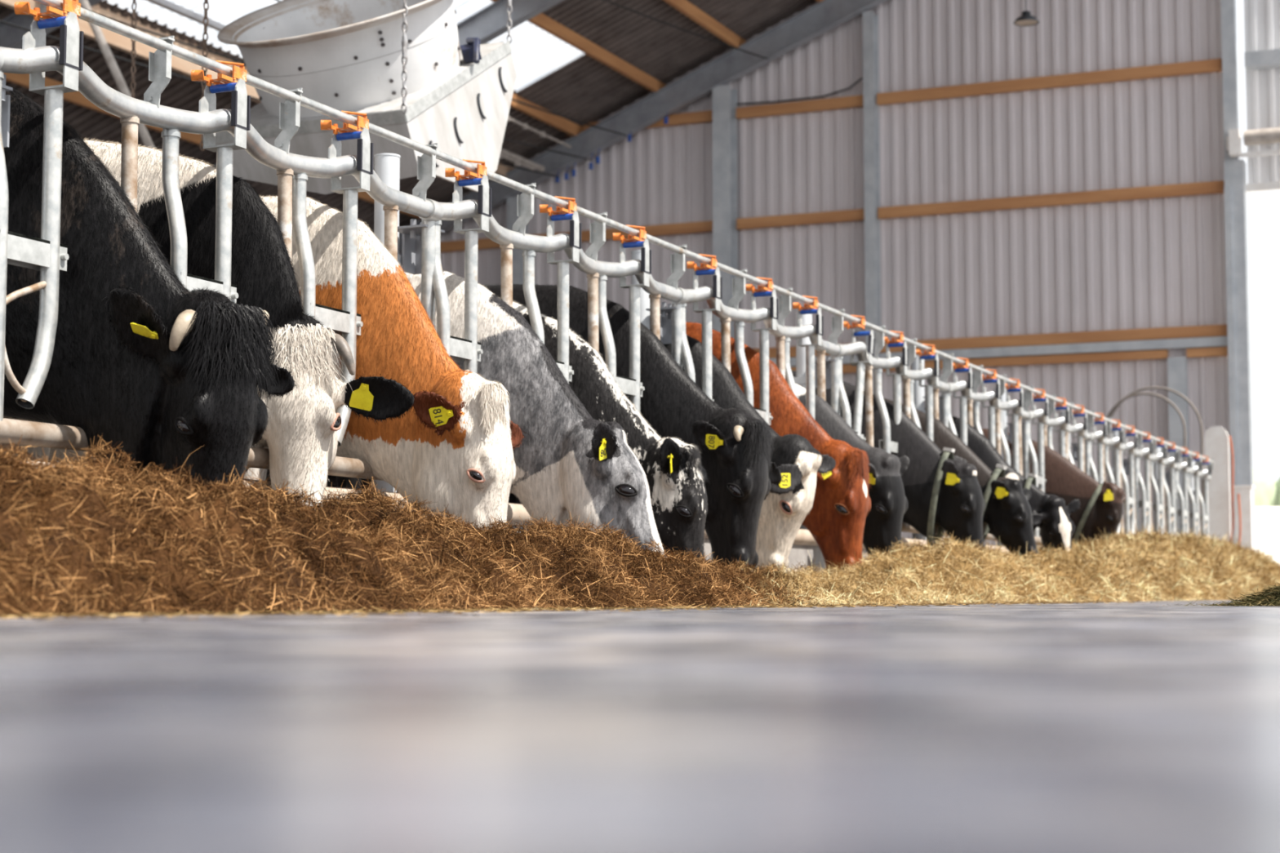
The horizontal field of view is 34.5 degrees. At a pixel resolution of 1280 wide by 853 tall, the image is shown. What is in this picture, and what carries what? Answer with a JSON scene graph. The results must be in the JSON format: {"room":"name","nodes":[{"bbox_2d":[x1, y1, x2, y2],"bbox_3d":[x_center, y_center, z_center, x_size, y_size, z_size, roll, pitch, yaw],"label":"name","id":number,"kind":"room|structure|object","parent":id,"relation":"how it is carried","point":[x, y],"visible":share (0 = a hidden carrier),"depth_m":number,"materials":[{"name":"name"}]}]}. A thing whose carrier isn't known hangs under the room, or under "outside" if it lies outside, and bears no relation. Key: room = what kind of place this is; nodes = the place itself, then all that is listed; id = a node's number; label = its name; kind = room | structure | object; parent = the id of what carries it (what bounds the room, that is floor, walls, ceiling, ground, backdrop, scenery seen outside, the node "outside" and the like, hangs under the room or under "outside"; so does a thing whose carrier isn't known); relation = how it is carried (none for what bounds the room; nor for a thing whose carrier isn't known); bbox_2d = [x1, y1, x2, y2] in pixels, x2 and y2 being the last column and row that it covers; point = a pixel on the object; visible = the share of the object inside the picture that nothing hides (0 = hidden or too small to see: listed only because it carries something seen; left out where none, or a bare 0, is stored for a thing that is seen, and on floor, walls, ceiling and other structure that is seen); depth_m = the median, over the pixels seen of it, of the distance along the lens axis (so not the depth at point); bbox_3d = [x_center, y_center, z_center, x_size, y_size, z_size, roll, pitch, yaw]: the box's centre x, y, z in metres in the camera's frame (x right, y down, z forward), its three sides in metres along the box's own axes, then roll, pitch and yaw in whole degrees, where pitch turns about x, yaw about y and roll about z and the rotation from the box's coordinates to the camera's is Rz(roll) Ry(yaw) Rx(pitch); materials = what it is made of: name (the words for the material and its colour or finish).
{"room":"cow barn","nodes":[
{"label":"cow barn","id":0,"kind":"room"},
{"bbox_2d":[0,0,102,48],"bbox_3d":[-1.662,-6.564,19.797,18.500,7.885,0.170,-2,-5,24],"label":"trim","id":1,"kind":"structure","parent":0,"point":[11,37],"depth_m":21.75,"materials":[{"name":"metal"}]},
{"bbox_2d":[146,0,226,31],"bbox_3d":[-5.768,-4.764,21.572,0.080,0.070,10.000,-2,-5,24],"label":"trim","id":2,"kind":"structure","parent":1,"relation":"attached to","point":[166,4],"depth_m":23.08,"materials":[{"name":"white metal"}]},
{"bbox_2d":[78,0,155,149],"bbox_3d":[-4.889,-2.874,20.482,2.083,3.394,0.092,-3,-5,29],"label":"brace","id":3,"kind":"object","parent":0,"point":[144,135],"visible":0.33,"depth_m":20.74,"materials":[{"name":"grey metal"}]},
{"bbox_2d":[0,0,490,233],"bbox_3d":[-10.356,-4.076,17.977,4.680,1.977,31.850,-2,-5,24],"label":"ceiling","id":4,"kind":"structure","parent":0,"point":[180,93],"depth_m":25.12,"materials":[{"name":"metal"}]},
{"bbox_2d":[212,0,563,179],"bbox_3d":[0.472,-6.167,24.632,18.500,7.885,0.170,-2,-5,24],"label":"trim","id":5,"kind":"structure","parent":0,"point":[489,23],"depth_m":25.51,"materials":[{"name":"metal"}]},
{"bbox_2d":[498,147,545,171],"bbox_3d":[-2.938,-4.052,27.115,0.135,0.183,7.500,-2,-5,24],"label":"pipe","id":6,"kind":"object","parent":5,"relation":"attached to","point":[517,160],"visible":0.2,"depth_m":29.76,"materials":[{"name":"grey metal"}]},
{"bbox_2d":[506,115,571,148],"bbox_3d":[-2.538,-4.396,26.966,0.060,0.075,7.500,-2,-5,24],"label":"pipe","id":7,"kind":"structure","parent":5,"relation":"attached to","point":[542,134],"depth_m":29.39,"materials":[{"name":"grey metal"}]},
{"bbox_2d":[498,88,583,165],"bbox_3d":[-2.364,-4.413,28.809,1.280,0.583,5.700,-2,-5,24],"label":"ceiling strip","id":8,"kind":"object","parent":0,"point":[514,131],"visible":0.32,"depth_m":30.37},
{"bbox_2d":[517,53,651,124],"bbox_3d":[-0.675,-4.824,29.742,1.090,0.505,2.700,-2,-5,24],"label":"roof panel","id":9,"kind":"object","parent":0,"point":[586,90],"visible":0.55,"depth_m":29.53,"materials":[{"name":"brown metal"}]},
{"bbox_2d":[455,0,585,92],"bbox_3d":[-1.823,-5.037,27.142,1.090,0.505,3.000,-2,-5,24],"label":"skylight","id":10,"kind":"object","parent":9,"relation":"attached to","point":[536,53],"depth_m":27.71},
{"bbox_2d":[0,600,1279,852],"bbox_3d":[6.909,0.756,8.782,12.450,0.001,33.700,-2,-5,24],"label":"floor","id":11,"kind":"structure","parent":0,"point":[1110,727],"depth_m":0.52,"materials":[{"name":"grey concrete"}]},
{"bbox_2d":[0,432,828,617],"bbox_3d":[-0.600,0.318,5.668,1.490,0.464,8.169,-2,-5,24],"label":"heap","id":12,"kind":"object","parent":11,"relation":"on","point":[96,536],"visible":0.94,"depth_m":4.47,"materials":[{"name":"brown plant"}]},
{"bbox_2d":[0,600,1173,620],"bbox_3d":[0.923,0.590,6.885,1.054,0.017,9.027,-2,-5,24],"label":"floor edge","id":13,"kind":"object","parent":11,"relation":"on","point":[459,611],"visible":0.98,"depth_m":4.26,"materials":[{"name":"grey concrete"}]},
{"bbox_2d":[735,522,1279,606],"bbox_3d":[3.690,0.998,15.399,1.670,0.739,20.019,-2,-5,24],"label":"heap","id":14,"kind":"object","parent":11,"relation":"on","point":[1144,566],"visible":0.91,"depth_m":11.59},
{"bbox_2d":[1142,582,1279,606],"bbox_3d":[2.058,0.539,6.722,0.769,0.090,0.803,2,-5,-25],"label":"clump","id":15,"kind":"object","parent":11,"relation":"on","point":[1271,597],"visible":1,"depth_m":6.68,"materials":[{"name":"green plant"}]},
{"bbox_2d":[1223,159,1255,549],"bbox_3d":[7.730,-0.624,26.572,0.245,5.660,0.305,-2,-5,24],"label":"column","id":16,"kind":"structure","parent":11,"relation":"on","point":[1241,433],"depth_m":26.52,"materials":[{"name":"metal"}]},
{"bbox_2d":[1226,127,1279,157],"bbox_3d":[9.857,-3.720,25.704,4.940,0.370,0.200,-2,-5,24],"label":"rail","id":17,"kind":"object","parent":16,"relation":"attached to","point":[1267,135],"depth_m":26.49,"materials":[{"name":"white metal"}]},
{"bbox_2d":[1243,127,1279,146],"bbox_3d":[9.958,-3.798,25.666,4.720,0.200,0.200,-2,-5,24],"label":"curtain","id":18,"kind":"object","parent":17,"relation":"hanging from","point":[1267,135],"depth_m":26.45,"materials":[{"name":"white"}]},
{"bbox_2d":[1233,484,1254,550],"bbox_3d":[7.397,1.413,25.229,0.240,1.380,0.240,-2,-5,24],"label":"bollard","id":19,"kind":"object","parent":11,"relation":"on","point":[1245,491],"visible":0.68,"depth_m":25.16,"materials":[{"name":"white paint"}]},
{"bbox_2d":[541,0,817,84],"bbox_3d":[-0.622,-8.772,14.066,11.850,4.916,31.850,-2,-5,24],"label":"ceiling","id":20,"kind":"structure","parent":0,"point":[664,52],"depth_m":28.71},
{"bbox_2d":[200,0,208,151],"bbox_3d":[-2.463,-5.001,12.002,0.084,6.905,0.031,5,-7,-44],"label":"chain","id":21,"kind":"object","parent":20,"relation":"hanging from","point":[205,28],"visible":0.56,"depth_m":11.75,"materials":[{"name":"grey metal"}]},
{"bbox_2d":[215,0,516,194],"bbox_3d":[-1.637,-5.126,12.184,1.460,7.699,1.593,-2,-5,26],"label":"hopper","id":22,"kind":"object","parent":20,"relation":"hanging from","point":[344,55],"depth_m":11.55,"materials":[{"name":"white metal"}]},
{"bbox_2d":[506,0,511,6],"bbox_3d":[-0.781,-2.587,12.337,0.026,0.150,0.026,4,-6,-44],"label":"turnbuckle","id":23,"kind":"object","parent":22,"relation":"attached to","point":[510,1],"visible":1,"depth_m":12.33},
{"bbox_2d":[400,0,408,114],"bbox_3d":[-1.282,-5.362,11.498,0.031,7.341,0.031,-2,-5,24],"label":"chain","id":24,"kind":"object","parent":20,"relation":"hanging from","point":[405,6],"visible":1,"depth_m":11.21,"materials":[{"name":"grey metal"}]},
{"bbox_2d":[401,31,407,58],"bbox_3d":[-1.282,-2.081,11.231,0.026,0.150,0.026,4,-6,-44],"label":"turnbuckle","id":25,"kind":"object","parent":24,"relation":"attached to","point":[404,39],"visible":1,"depth_m":11.22,"materials":[{"name":"silver metal"}]},
{"bbox_2d":[603,0,768,59],"bbox_3d":[-0.505,-5.346,25.326,0.024,0.391,9.068,-3,-5,31],"label":"beam","id":26,"kind":"structure","parent":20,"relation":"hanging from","point":[607,1],"depth_m":27.10,"materials":[{"name":"grey metal"}]},
{"bbox_2d":[1013,0,1039,26],"bbox_3d":[4.236,-6.287,22.762,0.280,3.735,0.280,-2,-5,24],"label":"pendant lamp","id":27,"kind":"object","parent":20,"relation":"hanging from","point":[1026,20],"visible":1,"depth_m":22.58,"materials":[{"name":"metal"}]},
{"bbox_2d":[1014,19,1037,25],"bbox_3d":[4.236,-4.430,22.609,0.250,0.001,0.250,-2,-5,24],"label":"diffuser","id":28,"kind":"object","parent":27,"relation":"attached to","point":[1024,22],"depth_m":22.61,"materials":[{"name":"white plastic"}]},
{"bbox_2d":[409,0,1279,549],"bbox_3d":[3.144,-3.782,29.037,19.700,12.358,0.055,-2,-5,24],"label":"wall","id":29,"kind":"structure","parent":0,"point":[1152,263],"depth_m":28.26,"materials":[{"name":"grey metal"}]},
{"bbox_2d":[130,0,137,97],"bbox_3d":[-3.147,-4.446,12.935,0.084,6.765,0.034,-2,-5,24],"label":"chain","id":30,"kind":"object","parent":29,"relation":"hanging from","point":[133,44],"visible":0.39,"depth_m":12.75,"materials":[{"name":"grey metal"}]},
{"bbox_2d":[4,72,422,219],"bbox_3d":[-9.412,-4.385,17.640,0.070,0.170,30.950,-2,-5,24],"label":"trim","id":31,"kind":"structure","parent":29,"relation":"attached to","point":[21,79],"depth_m":24.11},
{"bbox_2d":[0,0,515,176],"bbox_3d":[-8.236,-4.872,17.161,0.270,0.384,30.950,-2,-5,24],"label":"trim","id":32,"kind":"structure","parent":29,"relation":"attached to","point":[115,40],"depth_m":23.26,"materials":[{"name":"white metal"}]},
{"bbox_2d":[506,196,528,284],"bbox_3d":[-1.842,-0.446,30.808,0.230,5.998,0.260,-2,-5,24],"label":"trim","id":33,"kind":"structure","parent":29,"relation":"attached to","point":[512,216],"depth_m":30.90,"materials":[{"name":"metal"}]},
{"bbox_2d":[510,93,583,136],"bbox_3d":[-7.059,-5.519,16.695,0.070,0.170,30.950,-2,-5,24],"label":"beam","id":34,"kind":"structure","parent":29,"relation":"attached to","point":[571,128],"depth_m":29.59,"materials":[{"name":"brown wood"}]},
{"bbox_2d":[555,169,559,182],"bbox_3d":[-1.218,-3.708,30.543,0.070,0.198,0.098,-2,-5,24],"label":"insulator","id":35,"kind":"object","parent":29,"relation":"attached to","point":[557,180],"visible":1,"depth_m":30.51,"materials":[{"name":"blue plastic"}]},
{"bbox_2d":[0,19,558,177],"bbox_3d":[-4.011,-3.844,24.557,0.024,0.671,13.007,-2,-5,25],"label":"beam","id":36,"kind":"structure","parent":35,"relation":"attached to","point":[1,20],"depth_m":21.83,"materials":[{"name":"brown wood"}]},
{"bbox_2d":[564,165,568,179],"bbox_3d":[-1.088,-3.759,30.484,0.069,0.229,0.092,0,-5,-5],"label":"insulator","id":37,"kind":"object","parent":29,"relation":"attached to","point":[566,174],"visible":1,"depth_m":30.45,"materials":[{"name":"blue plastic"}]},
{"bbox_2d":[571,161,576,176],"bbox_3d":[-0.978,-3.807,30.439,0.069,0.238,0.092,0,-5,-5],"label":"insulator","id":38,"kind":"object","parent":29,"relation":"attached to","point":[574,171],"visible":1,"depth_m":30.40,"materials":[{"name":"blue plastic"}]},
{"bbox_2d":[490,0,666,92],"bbox_3d":[-5.869,-6.093,16.217,0.070,0.170,30.950,-2,-5,24],"label":"beam","id":39,"kind":"structure","parent":29,"relation":"attached to","point":[544,22],"depth_m":28.06,"materials":[{"name":"brown wood"}]},
{"bbox_2d":[588,151,593,169],"bbox_3d":[-0.722,-3.913,30.335,0.069,0.273,0.092,0,-5,-5],"label":"insulator","id":40,"kind":"object","parent":29,"relation":"attached to","point":[590,167],"visible":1,"depth_m":30.30,"materials":[{"name":"blue plastic"}]},
{"bbox_2d":[90,10,592,160],"bbox_3d":[-3.530,-4.061,24.363,0.024,0.671,13.009,-2,-5,26],"label":"beam","id":41,"kind":"structure","parent":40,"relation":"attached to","point":[115,20],"depth_m":22.19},
{"bbox_2d":[595,148,599,163],"bbox_3d":[-0.621,-3.979,30.296,0.069,0.238,0.092,0,-5,-5],"label":"insulator","id":42,"kind":"object","parent":29,"relation":"attached to","point":[597,157],"visible":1,"depth_m":30.25,"materials":[{"name":"blue plastic"}]},
{"bbox_2d":[626,131,631,142],"bbox_3d":[-0.147,-4.240,30.114,0.070,0.169,0.098,-2,-5,24],"label":"insulator","id":43,"kind":"object","parent":29,"relation":"attached to","point":[629,136],"visible":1,"depth_m":30.08,"materials":[{"name":"blue plastic"}]},
{"bbox_2d":[275,0,626,136],"bbox_3d":[-2.510,-4.482,25.043,0.024,0.360,11.003,-2,-5,25],"label":"beam","id":44,"kind":"structure","parent":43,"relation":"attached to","point":[513,100],"depth_m":28.21,"materials":[{"name":"grey metal"}]},
{"bbox_2d":[399,0,886,254],"bbox_3d":[2.486,-5.792,29.194,18.500,7.885,0.170,-2,-5,24],"label":"beam","id":45,"kind":"structure","parent":29,"relation":"attached to","point":[825,15],"depth_m":29.90,"materials":[{"name":"metal"}]},
{"bbox_2d":[663,111,668,124],"bbox_3d":[0.384,-4.482,29.900,0.070,0.196,0.098,-2,-5,24],"label":"insulator","id":46,"kind":"object","parent":29,"relation":"attached to","point":[665,122],"visible":1,"depth_m":29.86,"materials":[{"name":"blue plastic"}]},
{"bbox_2d":[663,0,746,47],"bbox_3d":[-4.716,-6.650,15.754,0.070,0.170,30.950,-2,-5,24],"label":"beam","id":47,"kind":"structure","parent":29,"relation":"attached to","point":[686,7],"depth_m":28.46,"materials":[{"name":"brown wood"}]},
{"bbox_2d":[712,84,737,338],"bbox_3d":[1.226,-1.232,29.496,0.270,7.351,0.300,-2,-5,24],"label":"support column","id":48,"kind":"structure","parent":29,"relation":"attached to","point":[725,160],"depth_m":29.59,"materials":[{"name":"metal"}]},
{"bbox_2d":[440,57,1227,373],"bbox_3d":[0.917,-2.629,29.855,14.690,3.915,0.108,-2,-5,24],"label":"wooden wall beams","id":49,"kind":"structure","parent":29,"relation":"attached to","point":[1212,65],"depth_m":28.02,"materials":[{"name":"brown wood"}]},
{"bbox_2d":[736,77,862,105],"bbox_3d":[2.268,-4.757,29.351,1.908,0.228,0.055,-2,-5,25],"label":"cable","id":50,"kind":"object","parent":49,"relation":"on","point":[860,78],"visible":1,"depth_m":29.32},
{"bbox_2d":[862,10,880,394],"bbox_3d":[3.242,-1.726,28.691,0.160,8.203,0.220,-2,-5,24],"label":"support column","id":51,"kind":"structure","parent":29,"relation":"attached to","point":[870,21],"depth_m":28.78,"materials":[{"name":"metal"}]},
{"bbox_2d":[768,336,1227,367],"bbox_3d":[4.524,-0.993,28.103,6.790,0.123,0.110,-2,-5,24],"label":"steel rail","id":52,"kind":"object","parent":29,"relation":"attached to","point":[1217,341],"visible":0.5,"depth_m":27.51,"materials":[{"name":"grey metal"}]},
{"bbox_2d":[1167,356,1189,534],"bbox_3d":[7.029,0.664,26.855,0.230,3.140,0.160,-2,-5,24],"label":"trim","id":53,"kind":"structure","parent":29,"relation":"attached to","point":[1177,366],"depth_m":26.86,"materials":[{"name":"metal"}]},
{"bbox_2d":[1220,0,1239,160],"bbox_3d":[7.717,-5.801,27.061,0.170,4.740,0.200,-2,-5,24],"label":"door frame","id":54,"kind":"structure","parent":29,"relation":"attached to","point":[1228,7],"depth_m":26.88,"materials":[{"name":"metal"}]},
{"bbox_2d":[1244,48,1279,71],"bbox_3d":[9.982,-4.822,25.904,4.600,0.200,0.220,-2,-5,24],"label":"beam","id":55,"kind":"structure","parent":29,"relation":"attached to","point":[1264,59],"depth_m":26.65,"materials":[{"name":"metal"}]},
{"bbox_2d":[1245,181,1279,192],"bbox_3d":[10.013,-3.176,25.914,4.660,0.100,0.070,-2,-5,24],"label":"lintel","id":56,"kind":"object","parent":29,"relation":"attached to","point":[1269,186],"visible":1,"depth_m":26.73,"materials":[{"name":"white paint"}]},
{"label":"floor","id":57,"kind":"structure","parent":0,"visible":0},
{"bbox_2d":[3,84,297,491],"bbox_3d":[-2.594,-0.217,6.066,3.378,1.517,0.751,-2,-5,26],"label":"cow","id":58,"kind":"object","parent":57,"relation":"on","point":[165,370],"visible":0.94,"depth_m":5.49},
{"bbox_2d":[3,136,415,506],"bbox_3d":[-2.312,-0.162,6.765,3.331,1.522,0.754,-2,-5,26],"label":"cow","id":59,"kind":"object","parent":57,"relation":"on","point":[300,436],"visible":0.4,"depth_m":6.28},
{"bbox_2d":[0,195,528,529],"bbox_3d":[-1.963,-0.073,7.446,3.416,1.456,0.754,-2,-5,22],"label":"cow","id":60,"kind":"object","parent":57,"relation":"on","point":[455,446],"visible":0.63,"depth_m":6.78},
{"bbox_2d":[48,269,663,551],"bbox_3d":[-1.511,0.013,8.252,3.594,1.416,0.754,-2,-5,21],"label":"cow","id":61,"kind":"object","parent":57,"relation":"on","point":[570,460],"visible":0.29,"depth_m":7.57},
{"bbox_2d":[371,152,401,492],"bbox_3d":[-0.931,-0.175,7.534,0.110,1.652,0.110,-2,-5,24],"label":"barrier post","id":62,"kind":"object","parent":57,"relation":"on","point":[387,165],"visible":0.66,"depth_m":7.55,"materials":[{"name":"metal"}]},
{"bbox_2d":[397,174,686,493],"bbox_3d":[-0.311,-0.308,8.464,0.278,1.222,2.356,-2,-5,24],"label":"barrier","id":63,"kind":"object","parent":62,"relation":"attached to","point":[421,254],"visible":0.6,"depth_m":8.13,"materials":[{"name":"metal"}]},
{"bbox_2d":[266,296,710,560],"bbox_3d":[-1.282,0.081,8.966,3.434,1.397,0.754,-2,-5,20],"label":"cow","id":64,"kind":"object","parent":57,"relation":"on","point":[676,476],"visible":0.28,"depth_m":8.22},
{"bbox_2d":[266,283,782,569],"bbox_3d":[-1.042,0.083,9.531,3.416,1.487,0.750,-2,-5,26],"label":"cow","id":65,"kind":"object","parent":57,"relation":"on","point":[735,445],"visible":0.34,"depth_m":8.95},
{"bbox_2d":[325,334,836,571],"bbox_3d":[-0.724,0.149,10.280,3.392,1.478,0.751,-2,-5,26],"label":"cow","id":66,"kind":"object","parent":57,"relation":"on","point":[787,505],"visible":0.16,"depth_m":9.63},
{"bbox_2d":[631,249,649,328],"bbox_3d":[0.005,-0.001,9.655,0.110,1.652,0.110,-2,-5,24],"label":"barrier post","id":67,"kind":"object","parent":57,"relation":"on","point":[635,255],"visible":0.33,"depth_m":9.66,"materials":[{"name":"metal"}]},
{"bbox_2d":[645,266,844,425],"bbox_3d":[0.625,-0.134,10.585,0.278,1.222,2.356,-2,-5,24],"label":"barrier","id":68,"kind":"object","parent":67,"relation":"attached to","point":[673,324],"visible":0.58,"depth_m":10.27,"materials":[{"name":"metal"}]},
{"bbox_2d":[507,525,867,573],"bbox_3d":[1.859,0.985,13.403,0.180,0.300,25.100,-2,-5,24],"label":"curb","id":69,"kind":"object","parent":57,"relation":"on","point":[797,553],"depth_m":10.92,"materials":[{"name":"concrete"}]},
{"bbox_2d":[26,459,1008,555],"bbox_3d":[1.860,0.787,13.255,0.115,0.110,24.800,-2,-5,24],"label":"tube","id":70,"kind":"object","parent":69,"relation":"on","point":[516,511],"visible":0.02,"depth_m":7.88,"materials":[{"name":"white metal"}]},
{"bbox_2d":[1204,426,1231,542],"bbox_3d":[6.955,1.032,24.798,0.280,2.070,0.060,-2,-5,24],"label":"board","id":71,"kind":"object","parent":69,"relation":"on","point":[1216,441],"visible":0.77,"depth_m":24.79,"materials":[{"name":"white paint"}]},
{"bbox_2d":[1228,435,1240,547],"bbox_3d":[7.117,0.885,24.666,0.133,1.562,0.055,-2,-5,24],"label":"hanging cable","id":72,"kind":"object","parent":71,"relation":"hanging from","point":[1229,437],"visible":0.78,"depth_m":24.64,"materials":[{"name":"plastic"}]},
{"bbox_2d":[685,321,871,573],"bbox_3d":[-0.388,0.199,11.068,3.376,1.506,0.754,-2,-5,21],"label":"cow","id":73,"kind":"object","parent":57,"relation":"on","point":[836,518],"visible":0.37,"depth_m":10.34},
{"bbox_2d":[793,312,812,528],"bbox_3d":[0.941,0.173,11.776,0.110,1.652,0.110,-2,-5,24],"label":"barrier post","id":74,"kind":"object","parent":57,"relation":"on","point":[800,379],"visible":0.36,"depth_m":11.78,"materials":[{"name":"metal"}]},
{"bbox_2d":[814,324,953,536],"bbox_3d":[1.552,0.039,12.684,0.278,1.222,2.403,-2,-5,24],"label":"barrier","id":75,"kind":"object","parent":74,"relation":"attached to","point":[833,366],"visible":0.59,"depth_m":12.34,"materials":[{"name":"metal"}]},
{"bbox_2d":[795,383,909,558],"bbox_3d":[-0.170,0.302,11.599,3.339,1.388,0.749,-2,-5,28],"label":"cow","id":76,"kind":"object","parent":57,"relation":"on","point":[889,502],"visible":0.09,"depth_m":10.99},
{"bbox_2d":[791,370,985,549],"bbox_3d":[0.448,0.361,12.938,3.397,1.484,0.752,-2,-5,28],"label":"cow","id":77,"kind":"object","parent":57,"relation":"on","point":[943,491],"visible":0.18,"depth_m":12.39},
{"bbox_2d":[910,355,926,539],"bbox_3d":[1.877,0.347,13.897,0.110,1.652,0.110,-2,-5,24],"label":"barrier post","id":78,"kind":"object","parent":57,"relation":"on","point":[918,392],"visible":0.11,"depth_m":13.90,"materials":[{"name":"metal"}]},
{"bbox_2d":[923,364,1039,544],"bbox_3d":[2.498,0.214,14.827,0.278,1.222,2.356,-2,-5,24],"label":"barrier","id":79,"kind":"object","parent":78,"relation":"attached to","point":[970,400],"visible":0.49,"depth_m":14.63,"materials":[{"name":"metal"}]},
{"bbox_2d":[883,397,1039,560],"bbox_3d":[0.902,0.430,13.776,3.548,1.484,0.753,-2,-5,21],"label":"cow","id":80,"kind":"object","parent":57,"relation":"on","point":[1007,514],"visible":0.12,"depth_m":13.01},
{"bbox_2d":[994,387,1009,546],"bbox_3d":[2.814,0.521,16.018,0.110,1.652,0.110,-2,-5,24],"label":"barrier post","id":81,"kind":"object","parent":57,"relation":"on","point":[1003,397],"visible":0.19,"depth_m":16.02,"materials":[{"name":"metal"}]},
{"bbox_2d":[1006,394,1094,546],"bbox_3d":[3.434,0.389,16.948,0.278,1.222,2.356,-2,-5,24],"label":"barrier","id":82,"kind":"object","parent":81,"relation":"attached to","point":[1045,424],"visible":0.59,"depth_m":16.46,"materials":[{"name":"metal"}]},
{"bbox_2d":[924,408,1080,551],"bbox_3d":[1.254,0.493,14.549,3.570,1.484,0.753,-2,-5,27],"label":"cow","id":83,"kind":"object","parent":57,"relation":"on","point":[1051,514],"visible":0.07,"depth_m":13.98},
{"bbox_2d":[933,428,1126,546],"bbox_3d":[2.205,0.680,16.822,3.475,1.484,0.753,-2,-5,20],"label":"cow","id":84,"kind":"object","parent":57,"relation":"on","point":[1101,507],"visible":0.09,"depth_m":16.10},
{"bbox_2d":[1059,411,1072,456],"bbox_3d":[3.750,0.695,18.139,0.110,1.652,0.110,-2,-5,24],"label":"barrier post","id":85,"kind":"object","parent":57,"relation":"on","point":[1061,413],"visible":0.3,"depth_m":18.17,"materials":[{"name":"metal"}]},
{"bbox_2d":[1070,417,1142,536],"bbox_3d":[4.370,0.563,19.069,0.278,1.222,2.356,-2,-5,24],"label":"barrier","id":86,"kind":"object","parent":85,"relation":"attached to","point":[1103,443],"visible":0.63,"depth_m":18.88,"materials":[{"name":"metal"}]},
{"bbox_2d":[1111,431,1118,478],"bbox_3d":[4.686,0.869,20.260,0.110,1.652,0.110,-2,-5,24],"label":"barrier post","id":87,"kind":"object","parent":57,"relation":"on","point":[1115,433],"visible":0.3,"depth_m":20.28,"materials":[{"name":"metal"}]},
{"bbox_2d":[1122,435,1182,535],"bbox_3d":[5.306,0.737,21.190,0.278,1.222,2.356,-2,-5,24],"label":"barrier","id":88,"kind":"object","parent":87,"relation":"attached to","point":[1149,455],"visible":0.77,"depth_m":20.82,"materials":[{"name":"metal"}]},
{"bbox_2d":[1104,392,1186,481],"bbox_3d":[6.361,0.863,25.950,1.032,2.595,0.032,-2,-5,24],"label":"hoop","id":89,"kind":"object","parent":57,"relation":"on","point":[1173,405],"visible":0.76,"depth_m":25.95},
{"bbox_2d":[1106,386,1203,498],"bbox_3d":[6.524,0.830,26.100,1.212,2.685,0.032,-2,-5,24],"label":"hoop","id":90,"kind":"object","parent":57,"relation":"on","point":[1185,398],"visible":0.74,"depth_m":26.04},
{"bbox_2d":[1152,447,1160,531],"bbox_3d":[5.622,1.043,22.381,0.110,1.652,0.110,-2,-5,24],"label":"barrier post","id":91,"kind":"object","parent":57,"relation":"on","point":[1158,449],"visible":0.09,"depth_m":22.38,"materials":[{"name":"metal"}]},
{"bbox_2d":[1164,450,1213,537],"bbox_3d":[6.243,0.911,23.311,0.278,1.222,2.356,-2,-5,24],"label":"barrier","id":92,"kind":"object","parent":91,"relation":"attached to","point":[1197,471],"visible":0.78,"depth_m":22.94,"materials":[{"name":"metal"}]},
{"bbox_2d":[1187,461,1194,533],"bbox_3d":[6.559,1.217,24.502,0.110,1.652,0.110,-2,-5,24],"label":"barrier post","id":93,"kind":"object","parent":57,"relation":"on","point":[1192,479],"visible":0.02,"depth_m":24.49,"materials":[{"name":"metal"}]},
{"bbox_3d":[-1.867,-0.349,5.413,0.110,1.652,0.110,-2,-5,24],"label":"barrier post","id":94,"kind":"object","parent":57,"relation":"on","visible":0},
{"bbox_2d":[0,11,438,480],"bbox_3d":[-1.247,-0.482,6.343,0.278,1.222,2.356,-2,-5,24],"label":"barrier","id":95,"kind":"object","parent":94,"relation":"attached to","point":[46,255],"visible":0.75,"depth_m":5.99,"materials":[{"name":"metal"}]},
{"bbox_2d":[13,0,1213,462],"bbox_3d":[1.841,-0.489,13.259,0.105,0.084,24.400,-2,-5,24],"label":"rail","id":96,"kind":"object","parent":95,"relation":"attached to","point":[55,8],"visible":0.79,"depth_m":7.62,"materials":[{"name":"metal"}]},
{"label":"outside","id":97,"kind":"structure","parent":0,"visible":0},
{"bbox_2d":[1254,506,1279,565],"bbox_3d":[48.407,6.436,97.422,170.000,3.220,162.300,-2,-5,24],"label":"ground","id":98,"kind":"structure","parent":97,"point":[1267,519],"depth_m":58.12,"materials":[{"name":"white concrete"}]},
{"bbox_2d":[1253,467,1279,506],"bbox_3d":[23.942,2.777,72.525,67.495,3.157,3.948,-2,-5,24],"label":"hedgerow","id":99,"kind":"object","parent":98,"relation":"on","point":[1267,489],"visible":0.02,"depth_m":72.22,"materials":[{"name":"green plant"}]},
{"bbox_3d":[-9.918,-6.151,10.363,2.370,1.030,18.000,-2,-5,24],"label":"ceiling","id":100,"kind":"structure","parent":0,"visible":0},
{"bbox_2d":[102,0,473,57],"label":"skylight","id":101,"kind":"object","parent":100,"relation":"attached to","point":[223,11],"depth_m":23.61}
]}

